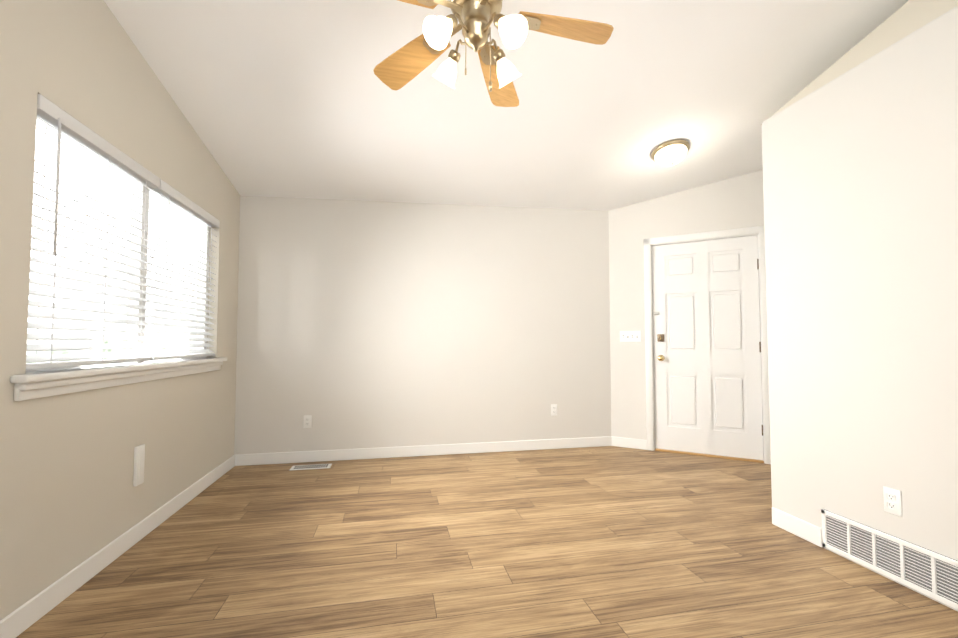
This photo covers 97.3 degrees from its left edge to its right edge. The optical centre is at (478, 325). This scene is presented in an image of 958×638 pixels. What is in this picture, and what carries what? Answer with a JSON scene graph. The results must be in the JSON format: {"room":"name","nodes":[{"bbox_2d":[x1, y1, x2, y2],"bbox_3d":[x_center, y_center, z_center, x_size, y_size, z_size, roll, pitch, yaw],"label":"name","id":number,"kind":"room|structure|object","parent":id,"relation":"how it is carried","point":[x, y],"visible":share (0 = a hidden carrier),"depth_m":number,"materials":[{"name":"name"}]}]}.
{"room":"empty living room","nodes":[
{"label":"empty living room","id":0,"kind":"room"},
{"bbox_2d":[0,0,239,619],"bbox_3d":[-1.900,-0.319,2.139,0.150,2.981,3.612,0,-2,-12],"label":"wall","id":1,"kind":"structure","parent":0,"point":[71,497],"depth_m":1.93,"materials":[{"name":"paint"}]},
{"bbox_2d":[26,119,209,371],"bbox_3d":[-1.991,-0.323,2.460,0.060,1.105,1.764,0,-2,-12],"label":"window","id":2,"kind":"structure","parent":1,"relation":"in","point":[141,202],"depth_m":2.44,"materials":[{"name":"white plastic"}]},
{"bbox_2d":[26,94,219,369],"bbox_3d":[-1.917,-0.334,2.476,0.076,1.077,1.748,0,-2,-12],"label":"window blinds","id":3,"kind":"object","parent":2,"relation":"attached to","point":[56,118],"visible":0.83,"depth_m":2.06,"materials":[{"name":"white plastic"}]},
{"bbox_2d":[0,455,235,637],"bbox_3d":[-1.800,1.117,2.004,0.013,0.100,3.420,0,-2,-12],"label":"baseboard","id":4,"kind":"structure","parent":1,"relation":"attached to","point":[22,618],"depth_m":1.96,"materials":[{"name":"white wood"}]},
{"bbox_2d":[10,357,226,400],"bbox_3d":[-1.899,0.266,2.455,0.128,0.097,1.904,0,-2,-12],"label":"window sill","id":5,"kind":"structure","parent":1,"relation":"attached to","point":[33,385],"depth_m":1.95,"materials":[{"name":"white wood"}]},
{"bbox_2d":[133,444,144,486],"bbox_3d":[-1.851,0.756,2.282,0.020,0.213,0.099,0,-2,-12],"label":"outlet plate","id":6,"kind":"object","parent":1,"relation":"attached to","point":[139,461],"visible":0.98,"depth_m":2.29,"materials":[{"name":"white plastic"}]},
{"bbox_2d":[234,196,610,454],"bbox_3d":[-0.338,-0.005,4.216,3.750,2.521,0.150,0,-2,-12],"label":"wall","id":7,"kind":"structure","parent":0,"point":[368,324],"depth_m":4.09,"materials":[{"name":"paint"}]},
{"bbox_2d":[303,415,311,427],"bbox_3d":[-1.565,0.876,3.846,0.070,0.115,0.012,0,-2,-12],"label":"electrical outlet","id":8,"kind":"object","parent":7,"relation":"attached to","point":[307,422],"visible":1,"depth_m":3.85,"materials":[{"name":"white plastic"}]},
{"bbox_2d":[551,404,556,415],"bbox_3d":[0.772,0.866,4.326,0.070,0.115,0.012,0,-2,-12],"label":"electrical outlet","id":9,"kind":"object","parent":7,"relation":"attached to","point":[553,409],"visible":1,"depth_m":4.33,"materials":[{"name":"white plastic"}]},
{"bbox_2d":[16,446,957,637],"bbox_3d":[1.359,1.160,0.822,6.900,0.080,8.100,0,-2,-12],"label":"floor","id":10,"kind":"structure","parent":0,"point":[604,542],"depth_m":2.08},
{"bbox_2d":[290,464,331,469],"bbox_3d":[-1.462,1.231,3.673,0.330,0.006,0.130,0,-2,-12],"label":"floor vent","id":11,"kind":"object","parent":10,"relation":"in","point":[314,466],"visible":1,"depth_m":3.67,"materials":[{"name":"white plastic"}]},
{"bbox_2d":[104,0,908,210],"bbox_3d":[1.359,-1.991,0.949,6.900,1.588,8.100,0,-2,-12],"label":"ceiling","id":12,"kind":"structure","parent":0,"point":[288,98],"depth_m":2.75,"materials":[{"name":"paint"}]},
{"bbox_2d":[373,0,613,106],"bbox_3d":[0.009,-1.337,1.671,1.042,0.801,1.033,0,-2,-12],"label":"ceiling fan","id":13,"kind":"object","parent":12,"relation":"hanging from","point":[400,68],"visible":1,"depth_m":1.70,"materials":[{"name":"brown wood"}]},
{"bbox_2d":[651,139,689,165],"bbox_3d":[1.581,-1.394,3.482,0.292,0.163,0.291,0,-2,-12],"label":"flush-mount ceiling light","id":14,"kind":"object","parent":12,"relation":"attached to","point":[671,152],"visible":1,"depth_m":3.40,"materials":[{"name":"white glass"}]},
{"bbox_2d":[609,170,763,439],"bbox_3d":[2.238,-0.121,4.120,1.880,2.746,0.150,-1,-3,29],"label":"wall","id":15,"kind":"structure","parent":0,"point":[737,202],"depth_m":4.35,"materials":[{"name":"paint"}]},
{"bbox_2d":[620,331,640,341],"bbox_3d":[1.575,0.113,4.380,0.199,0.105,0.020,-1,-3,29],"label":"light switch","id":16,"kind":"object","parent":15,"relation":"attached to","point":[630,336],"visible":1,"depth_m":4.37,"materials":[{"name":"white plastic"}]},
{"bbox_2d":[644,226,770,463],"bbox_3d":[2.200,0.175,4.120,1.061,2.154,0.167,-1,-3,29],"label":"door frame","id":17,"kind":"structure","parent":15,"relation":"attached to","point":[758,231],"depth_m":4.09,"materials":[{"name":"white wood"}]},
{"bbox_2d":[652,235,763,462],"bbox_3d":[2.193,0.211,4.103,0.917,2.080,0.200,-1,-3,29],"label":"door","id":18,"kind":"structure","parent":15,"relation":"in","point":[707,363],"depth_m":4.07,"materials":[{"name":"white wood"}]},
{"bbox_2d":[761,6,957,610],"bbox_3d":[2.898,-0.092,1.410,1.750,2.470,2.784,0,-2,-12],"label":"wall","id":19,"kind":"structure","parent":0,"point":[860,179],"depth_m":2.02,"materials":[{"name":"paint"}]},
{"bbox_2d":[772,507,822,546],"bbox_3d":[1.789,1.133,2.381,0.013,0.100,0.301,0,-2,-12],"label":"baseboard","id":20,"kind":"structure","parent":19,"relation":"attached to","point":[805,530],"depth_m":2.36,"materials":[{"name":"white wood"}]},
{"bbox_2d":[821,509,957,609],"bbox_3d":[1.891,1.054,1.881,0.014,0.193,0.717,0,-2,-12],"label":"air vent","id":21,"kind":"object","parent":19,"relation":"in","point":[929,573],"visible":1,"depth_m":1.91,"materials":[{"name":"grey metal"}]},
{"bbox_2d":[883,486,901,516],"bbox_3d":[1.885,0.802,1.925,0.012,0.115,0.070,0,-2,-12],"label":"electrical outlet","id":22,"kind":"object","parent":19,"relation":"attached to","point":[892,502],"visible":1,"depth_m":1.92,"materials":[{"name":"white plastic"}]},
{"bbox_2d":[761,0,957,124],"bbox_3d":[2.743,-1.782,1.368,1.344,0.912,3.987,0,-2,-12],"label":"soffit","id":23,"kind":"structure","parent":0,"point":[907,18],"depth_m":2.08,"materials":[{"name":"paint"}]},
{"label":"outside","id":24,"kind":"structure","parent":0,"visible":0},
{"bbox_2d":[26,124,198,362],"bbox_3d":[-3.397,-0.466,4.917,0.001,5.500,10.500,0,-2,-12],"label":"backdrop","id":25,"kind":"structure","parent":24,"point":[68,162],"depth_m":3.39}
]}

